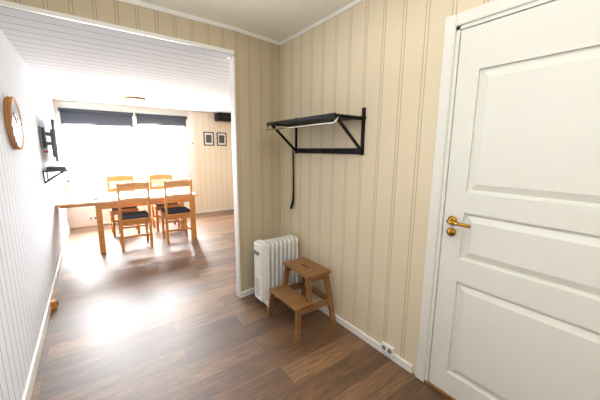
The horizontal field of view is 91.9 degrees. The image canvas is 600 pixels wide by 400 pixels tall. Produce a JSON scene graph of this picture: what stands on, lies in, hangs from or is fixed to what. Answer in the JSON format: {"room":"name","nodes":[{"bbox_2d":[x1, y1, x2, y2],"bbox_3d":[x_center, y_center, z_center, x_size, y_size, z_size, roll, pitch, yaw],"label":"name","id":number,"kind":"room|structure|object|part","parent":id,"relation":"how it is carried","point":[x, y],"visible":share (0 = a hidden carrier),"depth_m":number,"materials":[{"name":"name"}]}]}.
{"room":"entrance hallway","nodes":[
{"label":"entrance hallway","id":0,"kind":"room"},
{"bbox_2d":[0,29,68,399],"bbox_3d":[-1.847,-0.133,1.768,0.100,2.515,8.420,-6,12,-35],"label":"wall","id":1,"kind":"structure","parent":0,"point":[33,230],"depth_m":2.08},
{"bbox_2d":[3,96,23,149],"bbox_3d":[-1.968,-0.526,1.998,0.042,0.357,0.357,-6,12,-35],"label":"wall clock","id":2,"kind":"object","parent":1,"relation":"attached to","point":[12,117],"visible":1,"depth_m":1.93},
{"bbox_2d":[22,223,69,399],"bbox_3d":[-1.811,1.054,2.005,0.014,0.095,8.220,-6,12,-35],"label":"baseboard","id":3,"kind":"structure","parent":1,"relation":"attached to","point":[28,390],"depth_m":2.16,"materials":[{"name":"white paint"}]},
{"bbox_2d":[38,119,63,161],"bbox_3d":[-3.005,-0.711,3.515,0.137,0.475,0.930,-6,12,-35],"label":"wall-mounted television","id":4,"kind":"object","parent":1,"relation":"attached to","point":[55,132],"visible":1,"depth_m":3.28,"materials":[{"name":"black plastic"}]},
{"bbox_3d":[-2.804,-0.675,3.137,0.020,0.240,0.080,-6,12,-35],"label":"bracket wall plate","id":5,"kind":"part","parent":4,"relation":"part of","materials":[{"name":"grey plastic"}]},
{"bbox_3d":[-2.992,-0.723,3.585,0.030,0.475,0.830,-6,12,-35],"label":"panel","id":6,"kind":"part","parent":4,"relation":"part of","materials":[{"name":"black plastic"}]},
{"bbox_2d":[42,168,70,183],"bbox_3d":[-2.747,-0.277,3.293,0.220,0.140,0.450,-6,12,-35],"label":"wall shelf","id":7,"kind":"object","parent":1,"relation":"attached to","point":[68,169],"visible":0.81,"depth_m":3.13,"materials":[{"name":"black metal"}]},
{"bbox_2d":[46,165,67,169],"bbox_3d":[-2.759,-0.368,3.305,0.172,0.035,0.310,-6,12,-35],"label":"box","id":8,"kind":"object","parent":7,"relation":"on","point":[61,167],"visible":0.94,"depth_m":3.21,"materials":[{"name":"black plastic"}]},
{"bbox_2d":[0,6,232,112],"bbox_3d":[-1.392,-1.722,4.452,4.220,0.250,4.206,-6,12,-35],"label":"ceiling","id":9,"kind":"structure","parent":0,"point":[74,61],"depth_m":2.85,"materials":[{"name":"white wood"}]},
{"bbox_2d":[123,96,145,103],"bbox_3d":[-2.677,-1.604,4.702,0.320,0.088,0.320,-6,12,-35],"label":"ceiling lamp","id":10,"kind":"object","parent":9,"relation":"attached to","point":[134,100],"depth_m":4.62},
{"bbox_2d":[53,102,190,224],"bbox_3d":[-3.331,-0.723,5.782,2.420,2.300,0.100,-6,12,-35],"label":"wall","id":11,"kind":"structure","parent":0,"point":[76,215],"depth_m":5.43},
{"bbox_2d":[88,216,96,220],"bbox_3d":[-3.896,0.341,5.464,0.150,0.080,0.024,-6,12,-35],"label":"electrical outlet","id":12,"kind":"object","parent":11,"relation":"attached to","point":[90,218],"visible":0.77,"depth_m":5.44,"materials":[{"name":"white paint"}]},
{"bbox_2d":[58,111,137,181],"bbox_3d":[-3.720,-1.005,5.423,1.125,1.290,0.080,-6,12,-35],"label":"window","id":13,"kind":"structure","parent":11,"relation":"in","point":[61,125],"depth_m":5.31,"materials":[{"name":"white paint"}]},
{"bbox_2d":[58,107,132,127],"bbox_3d":[-3.678,-1.494,5.289,1.118,0.280,0.065,-6,12,-35],"label":"roller blind","id":14,"kind":"object","parent":13,"relation":"attached to","point":[68,116],"visible":1,"depth_m":5.27,"materials":[{"name":"black fabric"}]},
{"bbox_2d":[66,179,138,183],"bbox_3d":[-3.700,-0.348,5.498,1.145,0.030,0.070,-6,12,-35],"label":"sill","id":15,"kind":"structure","parent":11,"relation":"attached to","point":[134,179],"depth_m":5.38,"materials":[{"name":"white wood"}]},
{"bbox_2d":[70,216,160,227],"bbox_3d":[-3.267,0.387,5.954,2.320,0.055,0.014,-6,12,-35],"label":"baseboard","id":16,"kind":"structure","parent":11,"relation":"attached to","point":[105,222],"depth_m":5.44,"materials":[{"name":"white wood"}]},
{"bbox_2d":[53,100,214,114],"bbox_3d":[-2.557,-1.867,6.072,4.020,0.030,0.015,-6,12,-35],"label":"trim","id":17,"kind":"structure","parent":11,"relation":"attached to","point":[53,100],"depth_m":5.52,"materials":[{"name":"white paint"}]},
{"bbox_2d":[133,113,140,178],"bbox_3d":[-3.246,-1.058,5.756,0.040,1.290,0.085,-6,12,-35],"label":"trim","id":18,"kind":"structure","parent":11,"relation":"attached to","point":[134,118],"depth_m":5.72,"materials":[{"name":"white paint"}]},
{"bbox_2d":[135,116,189,178],"bbox_3d":[-2.832,-1.103,6.038,0.965,1.290,0.105,-6,12,-35],"label":"window","id":19,"kind":"structure","parent":11,"relation":"in","point":[137,126],"depth_m":6.21,"materials":[{"name":"white paint"}]},
{"bbox_2d":[135,113,186,126],"bbox_3d":[-2.800,-1.623,5.906,0.958,0.220,0.065,-6,12,-35],"label":"roller blind","id":20,"kind":"object","parent":19,"relation":"attached to","point":[142,119],"visible":1,"depth_m":5.89,"materials":[{"name":"black fabric"}]},
{"bbox_2d":[140,177,190,180],"bbox_3d":[-2.818,-0.447,6.123,0.985,0.030,0.070,-6,12,-35],"label":"sill","id":21,"kind":"structure","parent":11,"relation":"attached to","point":[179,177],"depth_m":6.12,"materials":[{"name":"white wood"}]},
{"bbox_2d":[187,111,197,213],"bbox_3d":[-2.362,-0.795,6.401,0.120,2.250,0.020,-6,12,-35],"label":"trim","id":22,"kind":"structure","parent":11,"relation":"attached to","point":[189,113],"depth_m":6.36,"materials":[{"name":"white paint"}]},
{"bbox_2d":[5,0,280,291],"bbox_3d":[-0.168,-0.333,3.024,4.132,2.515,0.106,-7,12,-36],"label":"wall","id":23,"kind":"structure","parent":0,"point":[257,61],"depth_m":2.70,"materials":[{"name":"beige wood"}]},
{"bbox_2d":[0,0,233,53],"bbox_3d":[-1.181,-1.198,2.055,1.507,0.028,0.021,-6,12,-35],"label":"trim","id":24,"kind":"structure","parent":23,"relation":"attached to","point":[4,3],"depth_m":1.95,"materials":[{"name":"white paint"}]},
{"bbox_2d":[118,0,279,45],"bbox_3d":[-0.971,-1.405,2.172,2.022,0.028,0.064,-7,12,-37],"label":"trim","id":25,"kind":"structure","parent":23,"relation":"attached to","point":[134,2],"depth_m":2.27,"materials":[{"name":"white paint"}]},
{"bbox_2d":[229,56,240,297],"bbox_3d":[-0.602,-0.139,2.709,0.014,2.230,0.083,-6,12,-35],"label":"trim","id":26,"kind":"structure","parent":23,"relation":"attached to","point":[232,60],"depth_m":2.68,"materials":[{"name":"white paint"}]},
{"bbox_2d":[240,287,254,297],"bbox_3d":[-0.395,0.911,3.034,0.520,0.055,0.014,-9,13,-43],"label":"baseboard","id":27,"kind":"structure","parent":23,"relation":"attached to","point":[252,290],"depth_m":2.91,"materials":[{"name":"white paint"}]},
{"bbox_2d":[193,113,233,210],"bbox_3d":[-1.617,-0.916,6.997,1.800,2.300,0.100,-6,12,-35],"label":"wall","id":28,"kind":"structure","parent":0,"point":[214,164],"depth_m":6.69,"materials":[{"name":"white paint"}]},
{"bbox_2d":[203,132,213,145],"bbox_3d":[-2.052,-1.376,6.522,0.230,0.300,0.022,-6,12,-35],"label":"picture frame","id":29,"kind":"object","parent":28,"relation":"attached to","point":[208,137],"visible":1,"depth_m":6.52,"materials":[{"name":"wood"}]},
{"bbox_2d":[206,135,211,142],"bbox_3d":[-2.051,-1.376,6.521,0.126,0.176,0.003,-6,12,-35],"label":"photo","id":30,"kind":"object","parent":29,"relation":"attached to","point":[208,137],"depth_m":6.52,"materials":[{"name":"grey paper"}]},
{"bbox_2d":[198,207,233,212],"bbox_3d":[-1.634,0.203,7.112,1.700,0.055,0.014,-6,12,-35],"label":"baseboard","id":31,"kind":"structure","parent":28,"relation":"attached to","point":[231,208],"depth_m":6.85,"materials":[{"name":"white paint"}]},
{"bbox_2d":[216,132,226,145],"bbox_3d":[-1.808,-1.404,6.695,0.230,0.300,0.022,-6,12,-35],"label":"picture frame","id":32,"kind":"object","parent":28,"relation":"attached to","point":[221,137],"visible":1,"depth_m":6.69,"materials":[{"name":"wood"}]},
{"bbox_2d":[219,135,223,142],"bbox_3d":[-1.807,-1.403,6.694,0.126,0.176,0.003,-6,12,-35],"label":"photo","id":33,"kind":"object","parent":32,"relation":"attached to","point":[221,137],"depth_m":6.69,"materials":[{"name":"grey paper"}]},
{"bbox_2d":[214,113,230,121],"bbox_3d":[-1.414,-1.891,6.747,1.080,0.170,0.260,-6,12,-35],"label":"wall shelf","id":34,"kind":"object","parent":28,"relation":"attached to","point":[219,117],"visible":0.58,"depth_m":6.43,"materials":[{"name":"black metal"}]},
{"bbox_2d":[31,209,448,399],"bbox_3d":[-0.184,0.948,3.171,4.220,0.060,8.420,-6,12,-35],"label":"floor","id":35,"kind":"structure","parent":0,"point":[163,321],"depth_m":2.25,"materials":[{"name":"laminate"}]},
{"bbox_2d":[50,299,57,309],"bbox_3d":[-2.240,0.951,2.648,0.049,0.075,0.060,-6,12,-35],"label":"door stop","id":36,"kind":"object","parent":35,"relation":"on","point":[54,303],"visible":1,"depth_m":2.63,"materials":[{"name":"brown wood"}]},
{"bbox_2d":[106,175,139,236],"bbox_3d":[-3.036,0.082,4.991,0.400,0.985,0.462,-6,12,-35],"label":"dining chair","id":37,"kind":"object","parent":35,"relation":"on","point":[114,211],"visible":0.68,"depth_m":4.98,"materials":[{"name":"brown wood"}]},
{"bbox_3d":[-3.291,0.073,5.030,0.034,0.985,0.099,-6,12,-35],"label":"post","id":38,"kind":"part","parent":37,"relation":"part of","materials":[{"name":"brown wood"}]},
{"bbox_3d":[-3.066,0.398,4.774,0.034,0.435,0.034,-6,12,-35],"label":"leg","id":39,"kind":"part","parent":37,"relation":"part of","materials":[{"name":"brown wood"}]},
{"bbox_3d":[-3.156,-0.385,5.086,0.366,0.100,0.038,-6,12,-35],"label":"backrest rail","id":40,"kind":"part","parent":37,"relation":"part of","materials":[{"name":"brown wood"}]},
{"bbox_3d":[-3.020,0.138,4.977,0.400,0.030,0.405,-6,12,-35],"label":"seat","id":41,"kind":"part","parent":37,"relation":"part of","materials":[{"name":"brown wood"}]},
{"bbox_2d":[112,206,137,209],"bbox_3d":[-3.013,0.105,4.961,0.376,0.040,0.360,-6,12,-35],"label":"seat cushion","id":42,"kind":"object","parent":37,"relation":"on","point":[135,207],"depth_m":4.85,"materials":[{"name":"black fabric"}]},
{"bbox_2d":[55,188,197,252],"bbox_3d":[-2.623,0.284,4.570,1.770,0.735,0.850,-6,12,-35],"label":"dining table","id":43,"kind":"object","parent":35,"relation":"on","point":[106,200],"visible":0.81,"depth_m":4.27,"materials":[{"name":"brown wood"}]},
{"bbox_2d":[64,198,92,202],"bbox_3d":[-3.034,0.002,3.989,0.333,0.010,0.252,-6,12,-35],"label":"paper stack","id":44,"kind":"object","parent":43,"relation":"on","point":[69,200],"visible":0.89,"depth_m":3.94,"materials":[{"name":"white paper"}]},
{"bbox_3d":[-2.774,0.389,4.035,0.070,0.705,0.070,-6,12,-35],"label":"table leg","id":45,"kind":"part","parent":43,"relation":"part of","materials":[{"name":"brown wood"}]},
{"bbox_3d":[-2.168,0.174,5.326,0.070,0.705,0.070,-6,12,-35],"label":"table leg","id":46,"kind":"part","parent":43,"relation":"part of","materials":[{"name":"brown wood"}]},
{"bbox_3d":[-1.754,0.275,4.758,0.070,0.705,0.070,-6,12,-35],"label":"table leg","id":47,"kind":"part","parent":43,"relation":"part of","materials":[{"name":"brown wood"}]},
{"bbox_2d":[116,181,153,251],"bbox_3d":[-2.442,0.210,4.269,0.400,0.985,0.462,-6,12,-35],"label":"dining chair","id":48,"kind":"object","parent":35,"relation":"on","point":[136,217],"visible":1,"depth_m":4.13,"materials":[{"name":"brown wood"}]},
{"bbox_3d":[-2.485,0.253,4.018,0.034,0.985,0.099,-6,12,-35],"label":"post","id":49,"kind":"part","parent":48,"relation":"part of","materials":[{"name":"brown wood"}]},
{"bbox_2d":[118,210,147,219],"bbox_3d":[-2.466,0.222,4.304,0.376,0.040,0.360,-6,12,-35],"label":"seat cushion","id":50,"kind":"object","parent":48,"relation":"on","point":[136,214],"depth_m":4.24,"materials":[{"name":"black fabric"}]},
{"bbox_3d":[-2.459,0.258,4.300,0.400,0.030,0.405,-6,12,-35],"label":"seat","id":51,"kind":"part","parent":48,"relation":"part of","materials":[{"name":"brown wood"}]},
{"bbox_3d":[-2.315,-0.196,4.025,0.366,0.100,0.038,-6,12,-35],"label":"backrest rail","id":52,"kind":"part","parent":48,"relation":"part of","materials":[{"name":"brown wood"}]},
{"bbox_3d":[-2.417,0.437,4.578,0.034,0.435,0.034,-6,12,-35],"label":"leg","id":53,"kind":"part","parent":48,"relation":"part of","materials":[{"name":"brown wood"}]},
{"bbox_3d":[-2.188,0.219,4.229,0.034,0.985,0.099,-6,12,-35],"label":"post","id":54,"kind":"part","parent":48,"relation":"part of","materials":[{"name":"brown wood"}]},
{"bbox_2d":[148,173,179,230],"bbox_3d":[-2.497,0.025,5.349,0.400,0.985,0.462,-6,12,-35],"label":"dining chair","id":55,"kind":"object","parent":35,"relation":"on","point":[157,207],"visible":0.59,"depth_m":5.35,"materials":[{"name":"brown wood"}]},
{"bbox_3d":[-2.751,0.016,5.389,0.034,0.985,0.099,-6,12,-35],"label":"post","id":56,"kind":"part","parent":55,"relation":"part of","materials":[{"name":"brown wood"}]},
{"bbox_3d":[-2.526,0.341,5.132,0.034,0.435,0.034,-6,12,-35],"label":"leg","id":57,"kind":"part","parent":55,"relation":"part of","materials":[{"name":"brown wood"}]},
{"bbox_3d":[-2.616,-0.441,5.444,0.366,0.100,0.038,-6,12,-35],"label":"backrest rail","id":58,"kind":"part","parent":55,"relation":"part of","materials":[{"name":"brown wood"}]},
{"bbox_3d":[-2.480,0.081,5.335,0.400,0.030,0.405,-6,12,-35],"label":"seat","id":59,"kind":"part","parent":55,"relation":"part of","materials":[{"name":"brown wood"}]},
{"bbox_2d":[155,203,177,205],"bbox_3d":[-2.473,0.048,5.319,0.376,0.040,0.360,-6,12,-35],"label":"seat cushion","id":60,"kind":"object","parent":55,"relation":"on","point":[169,204],"depth_m":5.20,"materials":[{"name":"black fabric"}]},
{"bbox_2d":[160,179,193,243],"bbox_3d":[-1.971,0.153,4.627,0.400,0.985,0.462,-6,12,-35],"label":"dining chair","id":61,"kind":"object","parent":35,"relation":"on","point":[172,213],"visible":1,"depth_m":4.50,"materials":[{"name":"brown wood"}]},
{"bbox_3d":[-2.235,0.412,4.732,0.034,0.435,0.034,-6,12,-35],"label":"leg","id":62,"kind":"part","parent":61,"relation":"part of","materials":[{"name":"brown wood"}]},
{"bbox_3d":[-2.013,0.196,4.377,0.034,0.985,0.099,-6,12,-35],"label":"post","id":63,"kind":"part","parent":61,"relation":"part of","materials":[{"name":"brown wood"}]},
{"bbox_3d":[-1.988,0.201,4.659,0.400,0.030,0.405,-6,12,-35],"label":"seat","id":64,"kind":"part","parent":61,"relation":"part of","materials":[{"name":"brown wood"}]},
{"bbox_2d":[161,206,189,213],"bbox_3d":[-1.995,0.165,4.663,0.376,0.040,0.360,-6,12,-35],"label":"seat cushion","id":65,"kind":"object","parent":61,"relation":"on","point":[174,210],"depth_m":4.59,"materials":[{"name":"black fabric"}]},
{"bbox_3d":[-1.843,-0.253,4.383,0.366,0.100,0.038,-6,12,-35],"label":"backrest rail","id":66,"kind":"part","parent":61,"relation":"part of","materials":[{"name":"brown wood"}]},
{"bbox_3d":[-1.946,0.379,4.937,0.034,0.435,0.034,-6,12,-35],"label":"leg","id":67,"kind":"part","parent":61,"relation":"part of","materials":[{"name":"brown wood"}]},
{"bbox_3d":[-1.716,0.162,4.588,0.034,0.985,0.099,-6,12,-35],"label":"post","id":68,"kind":"part","parent":61,"relation":"part of","materials":[{"name":"brown wood"}]},
{"bbox_2d":[253,235,297,310],"bbox_3d":[-0.230,0.667,2.745,0.414,0.637,0.250,-6,12,-35],"label":"radiator","id":69,"kind":"object","parent":35,"relation":"on","point":[270,255],"visible":0.74,"depth_m":2.65,"materials":[{"name":"white metal"}]},
{"bbox_2d":[267,257,335,342],"bbox_3d":[0.011,0.797,2.455,0.412,0.489,0.450,-6,12,-35],"label":"step stool","id":70,"kind":"object","parent":35,"relation":"on","point":[310,271],"visible":1,"depth_m":2.38,"materials":[{"name":"brown wood"}]},
{"bbox_3d":[-0.250,0.902,2.536,0.062,0.249,0.048,-6,12,-35],"label":"leg","id":71,"kind":"part","parent":70,"relation":"part of","materials":[{"name":"brown wood"}]},
{"bbox_3d":[-0.121,0.692,2.542,0.047,0.273,0.072,-6,12,-35],"label":"step post","id":72,"kind":"part","parent":70,"relation":"part of","materials":[{"name":"brown wood"}]},
{"bbox_3d":[-0.103,0.794,2.606,0.350,0.050,0.020,-6,12,-35],"label":"rail","id":73,"kind":"part","parent":70,"relation":"part of","materials":[{"name":"brown wood"}]},
{"bbox_3d":[-0.015,0.959,2.214,0.062,0.249,0.048,-6,12,-35],"label":"leg","id":74,"kind":"part","parent":70,"relation":"part of","materials":[{"name":"brown wood"}]},
{"bbox_3d":[0.037,0.767,2.688,0.097,0.471,0.100,-6,12,-35],"label":"leg","id":75,"kind":"part","parent":70,"relation":"part of","materials":[{"name":"brown wood"}]},
{"bbox_3d":[0.073,0.739,2.276,0.047,0.271,0.052,-6,12,-35],"label":"step post","id":76,"kind":"part","parent":70,"relation":"part of","materials":[{"name":"brown wood"}]},
{"bbox_3d":[0.116,0.847,2.307,0.350,0.050,0.020,-6,12,-35],"label":"rail","id":77,"kind":"part","parent":70,"relation":"part of","materials":[{"name":"brown wood"}]},
{"bbox_3d":[0.135,0.621,2.321,0.210,0.050,0.020,-6,12,-35],"label":"rail","id":78,"kind":"part","parent":70,"relation":"part of","materials":[{"name":"brown wood"}]},
{"bbox_3d":[0.246,0.818,2.400,0.097,0.470,0.080,-6,12,-35],"label":"leg","id":79,"kind":"part","parent":70,"relation":"part of","materials":[{"name":"brown wood"}]},
{"bbox_2d":[137,0,354,41],"bbox_3d":[0.229,-1.167,0.516,2.220,0.080,4.290,-6,12,-35],"label":"ceiling","id":80,"kind":"structure","parent":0,"point":[277,20],"depth_m":2.18,"materials":[{"name":"beige paint"}]},
{"bbox_2d":[280,0,492,373],"bbox_3d":[1.063,-0.038,1.359,0.100,2.515,4.345,-6,12,-35],"label":"wall","id":81,"kind":"structure","parent":0,"point":[363,219],"depth_m":2.04,"materials":[{"name":"beige wood"}]},
{"bbox_2d":[265,107,366,154],"bbox_3d":[0.081,-0.530,2.303,0.319,0.330,0.914,-6,12,-35],"label":"shelf","id":82,"kind":"object","parent":81,"relation":"attached to","point":[331,118],"visible":1,"depth_m":2.19,"materials":[{"name":"black metal"}]},
{"bbox_3d":[-0.152,-0.672,2.626,0.300,0.012,0.024,-6,12,-35],"label":"bracket arm","id":83,"kind":"part","parent":82,"relation":"part of","materials":[{"name":"black metal"}]},
{"bbox_2d":[290,150,293,208],"bbox_3d":[-0.078,-0.204,2.801,0.040,0.587,0.044,-6,12,-35],"label":"shoehorn","id":84,"kind":"object","parent":82,"relation":"hanging from","point":[292,201],"visible":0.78,"depth_m":2.81,"materials":[{"name":"black metal"}]},
{"bbox_3d":[-0.031,-0.574,2.213,0.042,0.049,0.914,-6,12,-35],"label":"hanger rod","id":85,"kind":"part","parent":82,"relation":"part of","materials":[{"name":"silver metal"}]},
{"bbox_3d":[0.205,-0.408,2.414,0.012,0.045,0.850,-6,12,-35],"label":"hook rail","id":86,"kind":"part","parent":82,"relation":"part of","materials":[{"name":"black metal"}]},
{"bbox_3d":[0.332,-0.555,1.962,0.300,0.012,0.024,-6,12,-35],"label":"bracket arm","id":87,"kind":"part","parent":82,"relation":"part of","materials":[{"name":"black metal"}]},
{"bbox_2d":[280,0,364,45],"bbox_3d":[1.021,-1.211,1.136,0.012,0.028,4.170,-6,12,-35],"label":"trim","id":88,"kind":"structure","parent":81,"relation":"attached to","point":[355,2],"depth_m":2.27,"materials":[{"name":"white paint"}]},
{"bbox_2d":[297,289,412,373],"bbox_3d":[0.260,0.998,2.557,0.014,0.055,1.635,-6,12,-35],"label":"baseboard","id":89,"kind":"structure","parent":81,"relation":"attached to","point":[404,364],"depth_m":2.20,"materials":[{"name":"white paint"}]},
{"bbox_2d":[381,341,394,356],"bbox_3d":[0.614,1.043,2.032,0.024,0.066,0.100,-6,12,-35],"label":"electrical outlet","id":90,"kind":"object","parent":81,"relation":"attached to","point":[385,347],"visible":1,"depth_m":2.02,"materials":[{"name":"white plastic"}]},
{"bbox_2d":[424,379,455,399],"bbox_3d":[1.095,1.205,1.502,0.110,0.018,0.935,-6,12,-35],"label":"door sill","id":91,"kind":"object","parent":81,"relation":"attached to","point":[428,382],"depth_m":1.76,"materials":[{"name":"brown wood"}]},
{"bbox_2d":[425,0,555,380],"bbox_3d":[1.107,0.186,1.330,0.104,2.085,0.935,-6,12,-35],"label":"door frame","id":92,"kind":"structure","parent":81,"relation":"in","point":[538,2],"depth_m":1.58,"materials":[{"name":"white wood"}]},
{"bbox_2d":[415,0,599,399],"bbox_3d":[1.068,0.166,1.298,0.120,2.133,1.031,-6,12,-35],"label":"door","id":93,"kind":"structure","parent":81,"relation":"in","point":[517,317],"depth_m":1.35,"materials":[{"name":"white paint"}]},
{"bbox_3d":[0.837,0.178,1.613,0.022,0.048,0.048,-6,12,-35],"label":"lock knob","id":94,"kind":"part","parent":93,"relation":"part of","materials":[{"name":"gold metal"}]},
{"bbox_3d":[0.847,0.122,1.554,0.064,0.052,0.142,-6,12,-35],"label":"handle","id":95,"kind":"part","parent":93,"relation":"part of","materials":[{"name":"gold metal"}]},
{"bbox_3d":[1.061,0.167,1.294,0.016,2.133,1.031,-6,12,-35],"label":"casing","id":96,"kind":"part","parent":93,"relation":"part of","materials":[{"name":"white paint"}]}
]}

